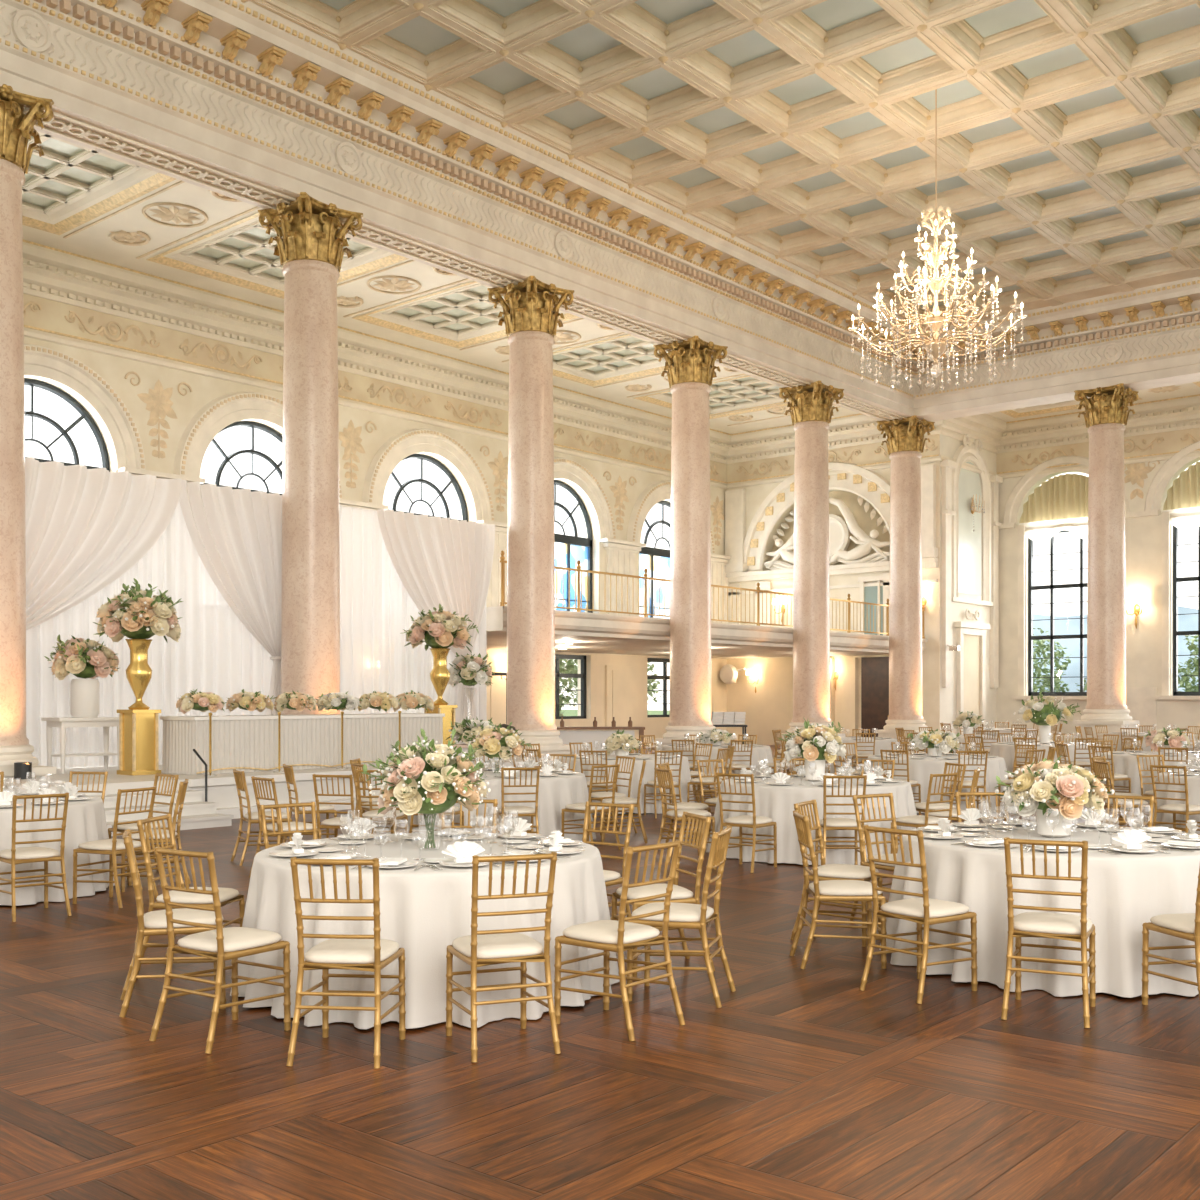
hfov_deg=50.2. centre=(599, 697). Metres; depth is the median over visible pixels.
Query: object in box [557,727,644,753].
buffet table
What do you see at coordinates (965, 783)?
seat cushion
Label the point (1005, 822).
dinner plate
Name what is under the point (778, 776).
folded napkin
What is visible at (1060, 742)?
banquet chair
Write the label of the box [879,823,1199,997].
tablecloth
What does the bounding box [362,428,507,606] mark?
trim
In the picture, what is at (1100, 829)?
plate
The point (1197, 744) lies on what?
tablecloth
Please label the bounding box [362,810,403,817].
seat cushion
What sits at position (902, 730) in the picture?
banquet chair
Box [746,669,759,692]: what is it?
wall sconce
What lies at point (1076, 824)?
dinner plate
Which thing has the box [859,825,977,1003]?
banquet chair
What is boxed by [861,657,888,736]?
door
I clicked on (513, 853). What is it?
folded napkin
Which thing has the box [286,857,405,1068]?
banquet chair
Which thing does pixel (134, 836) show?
seat cushion
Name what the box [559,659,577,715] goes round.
tree
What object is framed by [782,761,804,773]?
banquet chair
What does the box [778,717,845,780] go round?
bouquet
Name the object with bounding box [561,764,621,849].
banquet chair
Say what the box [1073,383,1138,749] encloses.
marble column
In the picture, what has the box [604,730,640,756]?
bouquet
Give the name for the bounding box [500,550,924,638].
balcony railing
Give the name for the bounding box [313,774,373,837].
banquet chair
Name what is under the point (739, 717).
stack
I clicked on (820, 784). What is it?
dinner plate
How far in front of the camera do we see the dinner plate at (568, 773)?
14.75 m
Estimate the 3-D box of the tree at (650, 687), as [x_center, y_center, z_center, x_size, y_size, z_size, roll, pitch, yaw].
[0.477,-0.842,50.864,4.091,5.603,3.971,0,0,-39]
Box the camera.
[947,644,959,650]
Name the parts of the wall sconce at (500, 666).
lamp shade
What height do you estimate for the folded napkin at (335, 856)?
0.016 m
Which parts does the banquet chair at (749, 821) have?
leg, rail, rail, rail, rail, leg, seat frame, leg, leg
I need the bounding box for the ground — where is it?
[559,710,669,715]
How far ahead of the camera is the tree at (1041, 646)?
51.35 m
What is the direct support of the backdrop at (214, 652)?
on the stage
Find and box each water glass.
[345,821,359,849]
[499,825,513,850]
[1103,820,1118,845]
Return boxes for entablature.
[0,0,1199,421]
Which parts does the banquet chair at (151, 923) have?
rail, leg, leg, seat frame, leg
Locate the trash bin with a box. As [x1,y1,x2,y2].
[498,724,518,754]
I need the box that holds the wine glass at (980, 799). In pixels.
[979,799,991,833]
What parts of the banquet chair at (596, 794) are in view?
leg, rail, leg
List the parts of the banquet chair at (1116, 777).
leg, rail, leg, seat frame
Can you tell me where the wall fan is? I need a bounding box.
[720,664,744,683]
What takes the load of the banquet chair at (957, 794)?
on the floor
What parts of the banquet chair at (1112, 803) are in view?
leg, leg, seat frame, leg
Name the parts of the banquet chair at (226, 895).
leg, rail, rail, rail, rail, leg, seat frame, leg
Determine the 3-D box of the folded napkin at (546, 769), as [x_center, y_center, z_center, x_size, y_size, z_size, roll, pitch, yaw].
[-0.592,0.808,14.385,0.050,0.110,0.237,0,0,42]
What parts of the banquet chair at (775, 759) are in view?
leg, rail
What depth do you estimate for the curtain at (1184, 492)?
40.45 m
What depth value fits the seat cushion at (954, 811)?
13.03 m
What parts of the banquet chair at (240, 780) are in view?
leg, leg, seat frame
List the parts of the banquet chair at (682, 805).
leg, leg, seat frame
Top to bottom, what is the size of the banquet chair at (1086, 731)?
0.937 m
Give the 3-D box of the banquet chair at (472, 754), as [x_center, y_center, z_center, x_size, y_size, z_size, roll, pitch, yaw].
[-1.462,1.186,16.313,0.427,0.937,0.531,0,0,-9]
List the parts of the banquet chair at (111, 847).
leg, seat frame, leg, leg, rail, rail, rail, rail, leg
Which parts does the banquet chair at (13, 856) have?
leg, seat frame, rail, rail, rail, rail, leg, leg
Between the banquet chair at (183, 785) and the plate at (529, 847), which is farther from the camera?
the banquet chair at (183, 785)
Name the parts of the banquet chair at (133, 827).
seat frame, leg, rail, rail, rail, leg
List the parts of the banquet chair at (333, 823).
leg, rail, seat frame, rail, rail, rail, leg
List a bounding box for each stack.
[711,712,722,723]
[722,712,733,723]
[733,712,745,723]
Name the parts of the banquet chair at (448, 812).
leg, seat frame, leg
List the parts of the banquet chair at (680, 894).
leg, leg, seat frame, leg, rail, rail, rail, rail, leg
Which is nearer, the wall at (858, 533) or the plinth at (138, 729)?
the plinth at (138, 729)
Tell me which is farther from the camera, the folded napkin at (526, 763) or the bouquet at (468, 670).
the bouquet at (468, 670)
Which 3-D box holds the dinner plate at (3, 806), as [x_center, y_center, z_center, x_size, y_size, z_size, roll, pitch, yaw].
[-4.795,0.873,10.303,0.270,0.018,0.270,0,0,-40]
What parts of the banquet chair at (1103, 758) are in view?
leg, leg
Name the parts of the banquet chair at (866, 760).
leg, rail, leg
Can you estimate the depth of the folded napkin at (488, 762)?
15.65 m
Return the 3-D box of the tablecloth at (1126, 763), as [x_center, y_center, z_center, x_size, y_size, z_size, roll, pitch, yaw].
[8.959,1.264,20.206,2.242,0.759,2.213,0,0,-25]
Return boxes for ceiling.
[22,131,859,433]
[241,0,1199,330]
[985,381,1199,421]
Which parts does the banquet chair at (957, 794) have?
leg, rail, rail, leg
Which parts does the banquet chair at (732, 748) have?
leg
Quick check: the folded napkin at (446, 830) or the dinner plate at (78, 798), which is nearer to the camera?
the folded napkin at (446, 830)
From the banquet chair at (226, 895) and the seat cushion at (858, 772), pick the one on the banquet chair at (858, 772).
the seat cushion at (858, 772)
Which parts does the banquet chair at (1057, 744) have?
leg, leg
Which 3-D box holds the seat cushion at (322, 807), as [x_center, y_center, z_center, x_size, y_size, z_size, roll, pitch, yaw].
[-3.112,1.176,13.902,0.424,0.060,0.400,0,0,-25]
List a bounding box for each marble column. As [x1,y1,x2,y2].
[0,84,55,777]
[258,192,362,714]
[487,276,576,753]
[651,336,727,753]
[777,381,844,757]
[875,415,934,747]
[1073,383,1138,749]
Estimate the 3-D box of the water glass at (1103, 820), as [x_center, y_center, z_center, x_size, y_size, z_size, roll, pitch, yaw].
[3.061,0.799,7.667,0.088,0.165,0.086,0,0,-10]
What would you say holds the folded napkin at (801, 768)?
on the dinner plate
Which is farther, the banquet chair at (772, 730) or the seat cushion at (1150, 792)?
the banquet chair at (772, 730)
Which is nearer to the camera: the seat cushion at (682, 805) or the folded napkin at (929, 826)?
the folded napkin at (929, 826)
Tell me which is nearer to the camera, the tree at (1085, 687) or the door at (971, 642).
the door at (971, 642)
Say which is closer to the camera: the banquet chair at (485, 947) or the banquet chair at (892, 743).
the banquet chair at (485, 947)
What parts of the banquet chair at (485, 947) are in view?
leg, leg, seat frame, rail, rail, rail, rail, leg, leg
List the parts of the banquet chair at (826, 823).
leg, leg, rail, seat frame, rail, rail, rail, leg, leg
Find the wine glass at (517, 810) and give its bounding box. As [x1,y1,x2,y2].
[505,810,518,847]
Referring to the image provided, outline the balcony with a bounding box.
[486,606,927,658]
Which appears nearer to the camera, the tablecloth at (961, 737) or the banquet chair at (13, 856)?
the banquet chair at (13, 856)
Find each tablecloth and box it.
[0,793,114,905]
[230,833,619,1028]
[408,770,595,841]
[554,754,694,813]
[661,744,773,789]
[706,776,916,864]
[801,737,897,772]
[864,754,1008,813]
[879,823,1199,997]
[922,734,1013,755]
[963,728,1037,741]
[989,742,1101,771]
[1100,752,1199,802]
[1104,732,1194,751]
[1152,771,1199,833]
[1194,741,1199,750]
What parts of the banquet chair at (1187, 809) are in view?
leg, rail, rail, rail, rail, leg, seat frame, leg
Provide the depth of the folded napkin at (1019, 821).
8.79 m
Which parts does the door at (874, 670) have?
panel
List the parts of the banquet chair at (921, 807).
leg, rail, leg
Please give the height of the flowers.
0.427 m
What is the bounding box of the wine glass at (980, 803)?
[979,803,991,837]
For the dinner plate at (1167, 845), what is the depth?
7.52 m
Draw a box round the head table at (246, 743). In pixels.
[160,713,444,774]
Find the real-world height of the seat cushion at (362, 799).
0.060 m
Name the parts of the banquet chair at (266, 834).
leg, rail, rail, leg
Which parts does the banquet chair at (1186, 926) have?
leg, seat frame, leg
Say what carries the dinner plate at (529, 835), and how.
on the tablecloth at (425, 909)
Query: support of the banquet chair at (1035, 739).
on the floor
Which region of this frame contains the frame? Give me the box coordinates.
[492,672,506,723]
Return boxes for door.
[858,575,888,634]
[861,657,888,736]
[964,634,979,726]
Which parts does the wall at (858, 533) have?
panel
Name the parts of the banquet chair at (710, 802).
leg, seat frame, rail, leg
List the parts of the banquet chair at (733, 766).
rail, leg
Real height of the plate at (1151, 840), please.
0.012 m
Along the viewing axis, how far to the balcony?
33.27 m
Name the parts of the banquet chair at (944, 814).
seat frame, leg, leg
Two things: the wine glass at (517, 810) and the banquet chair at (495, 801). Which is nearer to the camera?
the wine glass at (517, 810)
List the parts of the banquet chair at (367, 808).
leg, leg, seat frame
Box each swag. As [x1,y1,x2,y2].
[1018,517,1087,542]
[1162,507,1199,531]
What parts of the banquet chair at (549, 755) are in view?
rail, leg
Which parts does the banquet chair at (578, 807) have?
leg, seat frame, leg, rail, rail, rail, rail, leg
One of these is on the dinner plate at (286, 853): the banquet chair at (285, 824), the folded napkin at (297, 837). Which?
the folded napkin at (297, 837)
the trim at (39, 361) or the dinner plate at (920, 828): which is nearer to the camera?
the dinner plate at (920, 828)
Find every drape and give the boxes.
[25,457,181,630]
[179,480,281,714]
[377,508,494,743]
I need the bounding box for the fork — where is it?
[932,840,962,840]
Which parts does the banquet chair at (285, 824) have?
leg, rail, rail, leg, seat frame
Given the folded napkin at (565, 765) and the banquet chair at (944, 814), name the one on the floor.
the banquet chair at (944, 814)
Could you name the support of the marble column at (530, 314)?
on the floor
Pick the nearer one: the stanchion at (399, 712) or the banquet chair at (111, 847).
the banquet chair at (111, 847)
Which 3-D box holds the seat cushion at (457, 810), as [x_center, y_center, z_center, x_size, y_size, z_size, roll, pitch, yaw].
[-1.730,1.176,13.630,0.400,0.060,0.424,0,0,26]
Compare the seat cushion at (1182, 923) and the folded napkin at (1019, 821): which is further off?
the folded napkin at (1019, 821)
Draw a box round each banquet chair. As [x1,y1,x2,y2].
[0,772,3,791]
[0,793,70,921]
[69,771,107,804]
[72,786,157,907]
[108,773,180,879]
[119,829,225,1016]
[121,779,190,891]
[137,814,244,980]
[149,846,290,1053]
[231,769,292,865]
[249,776,321,877]
[260,802,317,848]
[283,764,336,842]
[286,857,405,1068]
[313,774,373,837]
[350,758,399,833]
[351,763,405,833]
[356,769,407,833]
[409,806,463,832]
[441,799,497,832]
[446,852,560,1062]
[471,754,499,769]
[496,767,539,833]
[522,749,541,768]
[523,743,541,766]
[547,754,576,771]
[554,840,684,1040]
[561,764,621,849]
[569,742,592,754]
[579,750,617,817]
[582,801,633,919]
[591,756,636,835]
[601,759,646,842]
[611,811,714,976]
[626,825,735,1007]
[632,742,656,754]
[639,735,656,753]
[644,750,682,818]
[655,767,714,861]
[658,762,710,842]
[671,739,701,790]
[684,734,699,743]
[687,748,729,802]
[690,743,712,799]
[695,759,724,839]
[697,745,734,802]
[714,772,776,872]
[726,740,752,778]
[738,734,756,744]
[763,739,793,773]
[772,730,791,770]
[773,731,800,766]
[773,736,794,775]
[773,758,804,774]
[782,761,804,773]
[790,799,882,946]
[790,810,886,968]
[815,775,866,866]
[825,762,853,774]
[833,748,847,774]
[839,742,864,775]
[849,793,897,920]
[852,729,869,736]
[852,733,875,769]
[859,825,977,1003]
[861,759,894,778]
[880,749,920,814]
[890,772,957,853]
[891,742,915,753]
[895,727,912,748]
[895,733,918,753]
[897,729,922,750]
[898,730,913,752]
[908,731,930,752]
[915,762,966,821]
[919,727,932,732]
[928,767,980,820]
[942,723,951,731]
[949,751,988,816]
[955,792,1008,821]
[957,743,981,754]
[964,733,985,755]
[967,736,984,754]
[974,730,998,753]
[998,733,1016,741]
[998,749,1045,816]
[1001,837,1095,1027]
[1007,744,1034,778]
[1011,724,1026,741]
[1013,728,1025,740]
[1014,738,1036,770]
[1026,730,1037,739]
[1037,724,1057,741]
[1047,746,1055,761]
[1051,723,1062,741]
[1053,733,1073,742]
[1054,741,1089,770]
[1056,743,1094,774]
[1067,738,1096,768]
[1075,726,1096,743]
[1084,727,1109,750]
[1088,745,1130,807]
[1090,740,1112,772]
[1092,756,1144,826]
[1094,760,1148,827]
[1095,725,1107,743]
[1101,734,1118,752]
[1101,795,1153,826]
[1120,728,1142,751]
[1122,737,1134,750]
[1135,736,1143,750]
[1136,754,1164,825]
[1139,725,1155,731]
[1141,866,1199,1004]
[1150,764,1199,834]
[1158,747,1188,772]
[1172,728,1188,751]
[1181,732,1193,750]
[1188,726,1199,740]
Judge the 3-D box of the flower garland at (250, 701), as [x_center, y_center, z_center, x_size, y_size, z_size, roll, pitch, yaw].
[-5.242,0.041,19.217,0.717,0.353,0.743,0,0,14]
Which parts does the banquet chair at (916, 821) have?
seat frame, leg, rail, rail, rail, rail, leg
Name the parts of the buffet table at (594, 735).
leg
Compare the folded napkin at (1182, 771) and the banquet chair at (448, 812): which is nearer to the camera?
the banquet chair at (448, 812)
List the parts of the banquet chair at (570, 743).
rail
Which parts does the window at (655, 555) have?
pane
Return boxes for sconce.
[498,661,505,679]
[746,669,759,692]
[772,598,786,624]
[833,666,839,689]
[922,591,928,605]
[971,494,984,531]
[1126,595,1144,628]
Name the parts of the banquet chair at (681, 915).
leg, leg, seat frame, leg, rail, rail, rail, leg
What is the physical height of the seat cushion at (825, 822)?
0.060 m
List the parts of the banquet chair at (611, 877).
leg, rail, rail, rail, rail, seat frame, leg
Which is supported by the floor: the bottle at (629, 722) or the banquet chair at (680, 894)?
the banquet chair at (680, 894)
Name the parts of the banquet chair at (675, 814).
leg, rail, leg, seat frame, leg, leg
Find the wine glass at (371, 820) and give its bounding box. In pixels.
[358,820,371,857]
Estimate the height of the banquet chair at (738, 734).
0.937 m
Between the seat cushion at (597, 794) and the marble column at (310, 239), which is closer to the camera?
the seat cushion at (597, 794)
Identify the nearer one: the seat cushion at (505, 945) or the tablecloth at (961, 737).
the seat cushion at (505, 945)
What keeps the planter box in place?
on the floor
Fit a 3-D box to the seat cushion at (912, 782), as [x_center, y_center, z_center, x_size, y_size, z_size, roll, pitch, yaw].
[4.237,1.176,17.986,0.400,0.060,0.424,0,0,34]
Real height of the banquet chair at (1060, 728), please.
0.937 m
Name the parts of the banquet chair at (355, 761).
leg, leg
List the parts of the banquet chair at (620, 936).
leg, leg, seat frame, leg, rail, rail, rail, rail, leg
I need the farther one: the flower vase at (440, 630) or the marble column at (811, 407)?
the marble column at (811, 407)
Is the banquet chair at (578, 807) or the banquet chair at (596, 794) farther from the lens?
the banquet chair at (596, 794)
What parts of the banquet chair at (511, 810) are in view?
leg, leg, seat frame, rail, rail, rail, rail, leg, leg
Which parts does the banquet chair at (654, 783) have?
leg, leg, seat frame, rail, leg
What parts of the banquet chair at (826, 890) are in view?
rail, leg, rail, leg, seat frame, leg, leg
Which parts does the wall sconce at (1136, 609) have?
arm, lamp shade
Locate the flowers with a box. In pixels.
[446,717,497,743]
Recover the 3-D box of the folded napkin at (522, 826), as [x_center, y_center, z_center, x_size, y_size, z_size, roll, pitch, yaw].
[-0.511,0.808,8.041,0.237,0.110,0.050,0,0,39]
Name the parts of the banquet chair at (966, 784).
leg, seat frame, rail, rail, rail, leg, leg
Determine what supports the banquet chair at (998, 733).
on the floor
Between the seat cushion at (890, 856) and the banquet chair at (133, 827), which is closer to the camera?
the seat cushion at (890, 856)
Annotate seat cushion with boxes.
[0,847,59,859]
[78,839,140,849]
[112,821,165,829]
[131,829,176,838]
[144,908,222,928]
[156,887,238,903]
[177,927,281,951]
[244,811,286,819]
[266,822,311,830]
[293,803,333,810]
[304,939,399,963]
[321,817,368,825]
[361,795,378,801]
[362,801,398,808]
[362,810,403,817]
[445,806,459,812]
[452,933,543,958]
[498,806,534,813]
[563,920,659,943]
[565,803,608,809]
[587,780,612,785]
[591,792,625,797]
[602,797,636,803]
[603,870,620,881]
[616,884,692,900]
[631,902,713,921]
[647,780,677,784]
[666,809,710,816]
[668,802,708,809]
[690,771,705,775]
[690,777,721,782]
[701,774,727,778]
[705,798,716,803]
[724,815,772,823]
[726,764,748,767]
[763,763,789,766]
[782,761,802,764]
[809,880,881,895]
[811,864,878,878]
[820,818,856,826]
[850,770,864,774]
[866,853,896,866]
[881,898,968,917]
[896,779,917,784]
[896,815,938,823]
[915,802,955,809]
[928,809,965,816]
[952,781,983,785]
[1001,779,1013,783]
[1014,912,1091,934]
[1100,773,1127,777]
[1104,799,1147,804]
[1108,792,1141,795]
[1145,790,1153,794]
[1150,913,1194,933]
[1158,804,1199,811]
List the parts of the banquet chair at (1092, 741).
rail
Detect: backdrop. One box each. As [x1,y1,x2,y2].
[26,501,272,767]
[339,505,486,720]
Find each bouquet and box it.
[44,634,119,716]
[93,578,182,709]
[361,728,490,849]
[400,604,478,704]
[448,652,494,686]
[466,722,532,772]
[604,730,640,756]
[699,729,734,745]
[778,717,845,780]
[907,729,960,756]
[952,710,984,733]
[995,755,1114,837]
[1013,692,1081,743]
[1144,727,1189,753]
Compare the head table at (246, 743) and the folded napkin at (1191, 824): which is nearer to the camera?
the folded napkin at (1191, 824)
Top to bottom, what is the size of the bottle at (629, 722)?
0.240 m
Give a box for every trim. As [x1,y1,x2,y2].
[23,239,1199,488]
[24,344,204,483]
[173,391,388,509]
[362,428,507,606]
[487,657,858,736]
[554,457,645,615]
[627,480,730,622]
[725,462,937,635]
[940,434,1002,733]
[998,455,1159,731]
[1144,441,1199,699]
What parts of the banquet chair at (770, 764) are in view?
leg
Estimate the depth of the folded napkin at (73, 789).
10.99 m
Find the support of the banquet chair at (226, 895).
on the floor
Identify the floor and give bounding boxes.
[0,745,1199,1199]
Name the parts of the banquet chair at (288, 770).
leg, leg, seat frame, leg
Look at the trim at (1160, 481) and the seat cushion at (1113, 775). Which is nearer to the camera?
the seat cushion at (1113, 775)
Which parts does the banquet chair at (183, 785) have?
leg, leg, seat frame, leg, leg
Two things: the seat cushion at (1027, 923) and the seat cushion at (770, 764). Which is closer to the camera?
the seat cushion at (1027, 923)
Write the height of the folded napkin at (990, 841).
0.016 m
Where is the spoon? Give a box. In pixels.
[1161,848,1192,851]
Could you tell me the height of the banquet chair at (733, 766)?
0.937 m
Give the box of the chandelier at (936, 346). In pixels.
[848,89,1026,390]
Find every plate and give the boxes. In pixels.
[0,804,21,807]
[18,792,38,794]
[31,801,63,804]
[58,797,90,800]
[269,850,318,857]
[280,842,325,847]
[313,848,342,851]
[328,854,357,857]
[337,834,380,839]
[338,840,365,844]
[366,861,417,868]
[401,836,425,839]
[423,858,453,862]
[434,830,470,835]
[439,860,488,867]
[460,836,486,839]
[499,833,541,838]
[502,840,528,843]
[505,850,533,853]
[511,859,546,862]
[516,845,543,849]
[535,848,582,854]
[537,840,581,846]
[539,774,558,776]
[555,772,577,774]
[736,780,759,782]
[754,775,771,777]
[767,782,793,785]
[815,783,840,786]
[858,782,883,785]
[877,780,902,782]
[908,757,924,758]
[917,827,958,831]
[923,833,962,839]
[949,822,989,827]
[953,833,980,836]
[962,828,987,831]
[964,841,1010,847]
[974,838,995,840]
[991,826,1017,828]
[1001,821,1036,825]
[1035,845,1080,852]
[1073,823,1114,827]
[1088,844,1107,848]
[1097,828,1123,831]
[1109,846,1158,852]
[1138,829,1181,833]
[1139,843,1155,846]
[1146,833,1163,836]
[1147,839,1168,842]
[1162,843,1199,849]
[1170,773,1193,775]
[1172,835,1199,841]
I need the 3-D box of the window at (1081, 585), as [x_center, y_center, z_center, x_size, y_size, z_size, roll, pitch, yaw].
[15.664,-2.885,42.937,2.620,5.650,0.140,0,0,40]
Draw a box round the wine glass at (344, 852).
[339,815,353,853]
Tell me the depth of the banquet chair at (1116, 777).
19.26 m
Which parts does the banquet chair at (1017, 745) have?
leg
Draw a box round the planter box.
[446,744,503,767]
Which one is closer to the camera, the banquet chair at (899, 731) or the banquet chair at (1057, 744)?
the banquet chair at (1057, 744)
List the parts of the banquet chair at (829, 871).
leg, rail, leg, seat frame, leg, leg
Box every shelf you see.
[51,752,116,756]
[713,725,746,726]
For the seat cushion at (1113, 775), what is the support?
on the banquet chair at (1116, 777)
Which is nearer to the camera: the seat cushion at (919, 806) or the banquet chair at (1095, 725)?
the seat cushion at (919, 806)
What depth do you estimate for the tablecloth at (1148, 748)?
31.41 m
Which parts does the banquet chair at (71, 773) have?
leg, rail, rail, leg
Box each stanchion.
[204,712,216,775]
[273,712,283,772]
[336,711,347,768]
[398,711,400,749]
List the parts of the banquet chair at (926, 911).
leg, rail, rail, rail, rail, leg, leg, seat frame, leg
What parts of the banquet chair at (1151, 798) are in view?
rail, rail, leg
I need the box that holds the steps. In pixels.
[92,790,233,835]
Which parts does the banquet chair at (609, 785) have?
leg, rail, seat frame, leg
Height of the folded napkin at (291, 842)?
0.016 m
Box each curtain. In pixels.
[1019,474,1087,522]
[1163,462,1199,509]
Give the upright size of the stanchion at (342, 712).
0.890 m
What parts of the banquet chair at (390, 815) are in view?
leg, rail, rail, rail, rail, seat frame, leg, leg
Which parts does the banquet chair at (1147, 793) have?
leg, rail, leg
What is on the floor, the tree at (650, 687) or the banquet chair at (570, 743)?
the banquet chair at (570, 743)
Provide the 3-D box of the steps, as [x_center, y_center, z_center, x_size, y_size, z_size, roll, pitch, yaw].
[-5.882,1.440,15.970,1.040,0.420,2.340,0,0,40]
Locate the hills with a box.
[1033,606,1197,691]
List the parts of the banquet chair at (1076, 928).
leg, leg, rail, rail, rail, rail, seat frame, leg, leg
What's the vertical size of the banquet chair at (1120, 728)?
0.937 m
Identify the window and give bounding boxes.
[24,378,109,471]
[200,421,282,494]
[389,454,467,521]
[554,480,592,612]
[555,654,585,718]
[639,501,670,618]
[647,658,669,716]
[1028,530,1087,695]
[1173,526,1199,695]
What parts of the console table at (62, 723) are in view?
leg, leg, leg, leg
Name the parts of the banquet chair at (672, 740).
leg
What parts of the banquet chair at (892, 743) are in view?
rail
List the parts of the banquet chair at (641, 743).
rail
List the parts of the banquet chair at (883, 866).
leg, rail, rail, seat frame, rail, leg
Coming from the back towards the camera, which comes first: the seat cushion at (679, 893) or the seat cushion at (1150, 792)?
the seat cushion at (1150, 792)
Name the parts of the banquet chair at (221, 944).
leg, rail, rail, rail, rail, leg, seat frame, leg, leg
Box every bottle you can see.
[560,717,563,726]
[593,717,596,726]
[611,717,615,726]
[628,717,631,726]
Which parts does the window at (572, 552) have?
pane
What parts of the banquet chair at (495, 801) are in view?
leg, rail, rail, leg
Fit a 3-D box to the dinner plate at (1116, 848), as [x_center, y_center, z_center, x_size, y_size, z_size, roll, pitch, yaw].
[3.059,0.873,7.332,0.270,0.018,0.270,0,0,-10]
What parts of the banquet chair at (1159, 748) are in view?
leg, rail, rail, leg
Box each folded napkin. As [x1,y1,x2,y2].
[0,791,15,805]
[22,781,43,792]
[38,789,58,802]
[62,782,72,794]
[68,785,78,798]
[288,840,324,844]
[292,833,303,853]
[312,855,350,858]
[343,818,377,836]
[379,858,406,864]
[440,828,459,833]
[442,841,485,862]
[484,760,500,768]
[498,766,518,775]
[503,852,531,855]
[505,818,531,835]
[522,760,537,767]
[539,838,573,842]
[540,765,554,774]
[547,831,563,850]
[553,761,563,770]
[563,763,567,772]
[740,768,746,777]
[743,770,753,780]
[756,766,772,775]
[770,772,790,782]
[794,765,804,774]
[816,773,837,783]
[837,766,855,775]
[862,772,877,782]
[874,768,884,777]
[886,770,891,780]
[925,825,956,829]
[937,818,951,835]
[958,808,984,824]
[973,839,1003,843]
[1011,819,1033,823]
[1047,846,1065,848]
[1079,809,1109,824]
[1112,829,1151,848]
[1140,826,1173,830]
[1163,840,1199,845]
[1180,764,1188,773]
[1186,820,1197,837]
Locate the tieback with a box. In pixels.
[270,656,280,659]
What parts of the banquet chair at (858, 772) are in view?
leg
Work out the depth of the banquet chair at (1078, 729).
32.88 m
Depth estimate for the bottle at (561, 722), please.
30.96 m
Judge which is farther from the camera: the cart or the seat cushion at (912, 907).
the cart
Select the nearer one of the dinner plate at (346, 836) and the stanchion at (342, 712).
the dinner plate at (346, 836)
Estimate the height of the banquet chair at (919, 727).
0.937 m
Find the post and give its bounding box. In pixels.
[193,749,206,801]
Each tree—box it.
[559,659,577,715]
[562,662,662,703]
[1033,628,1070,691]
[1075,678,1086,691]
[1178,630,1197,691]
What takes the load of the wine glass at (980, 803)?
on the tablecloth at (1126, 890)
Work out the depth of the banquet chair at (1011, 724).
34.90 m
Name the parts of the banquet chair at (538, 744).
leg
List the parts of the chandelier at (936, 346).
arm, arm, arm, arm, arm, arm, arm, arm, arm, arm, arm, stem, hanging rod, crown, arm, arm, arm, arm, arm, arm, arm, arm, arm, arm, arm, arm, arm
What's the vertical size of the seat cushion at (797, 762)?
0.060 m
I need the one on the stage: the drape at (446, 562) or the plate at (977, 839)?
the drape at (446, 562)
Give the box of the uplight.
[14,762,31,778]
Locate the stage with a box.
[0,754,557,818]
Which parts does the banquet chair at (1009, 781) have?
leg, leg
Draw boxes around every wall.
[24,337,726,718]
[487,650,888,747]
[727,462,939,729]
[996,457,1199,742]
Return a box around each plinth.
[117,709,160,775]
[422,705,457,743]
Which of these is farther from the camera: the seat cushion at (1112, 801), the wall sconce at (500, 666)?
the wall sconce at (500, 666)
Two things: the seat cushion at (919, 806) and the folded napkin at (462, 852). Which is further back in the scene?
the seat cushion at (919, 806)
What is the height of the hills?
13.811 m
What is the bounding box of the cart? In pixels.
[713,725,746,743]
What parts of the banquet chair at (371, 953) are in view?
leg, leg, rail, rail, rail, rail, seat frame, leg, leg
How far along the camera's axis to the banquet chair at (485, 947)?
5.96 m
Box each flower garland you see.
[175,689,226,713]
[225,689,275,711]
[272,690,317,712]
[316,692,360,710]
[357,690,400,711]
[393,690,433,711]
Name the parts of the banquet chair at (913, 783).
leg, rail, leg, leg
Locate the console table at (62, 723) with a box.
[41,717,118,773]
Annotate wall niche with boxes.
[940,434,995,733]
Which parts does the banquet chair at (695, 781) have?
leg, seat frame, leg, leg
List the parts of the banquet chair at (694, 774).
leg, leg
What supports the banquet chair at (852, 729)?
on the floor
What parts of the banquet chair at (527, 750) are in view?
leg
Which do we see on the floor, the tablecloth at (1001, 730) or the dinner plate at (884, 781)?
the tablecloth at (1001, 730)
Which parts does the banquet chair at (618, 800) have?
leg, leg, leg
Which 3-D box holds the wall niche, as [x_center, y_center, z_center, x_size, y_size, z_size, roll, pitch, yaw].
[12.286,-3.900,42.594,0.001,11.100,4.400,0,0,40]
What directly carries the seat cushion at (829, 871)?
on the banquet chair at (829, 871)
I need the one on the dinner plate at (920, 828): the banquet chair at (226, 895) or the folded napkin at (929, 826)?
the folded napkin at (929, 826)
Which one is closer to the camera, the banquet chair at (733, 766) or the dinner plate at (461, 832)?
the dinner plate at (461, 832)

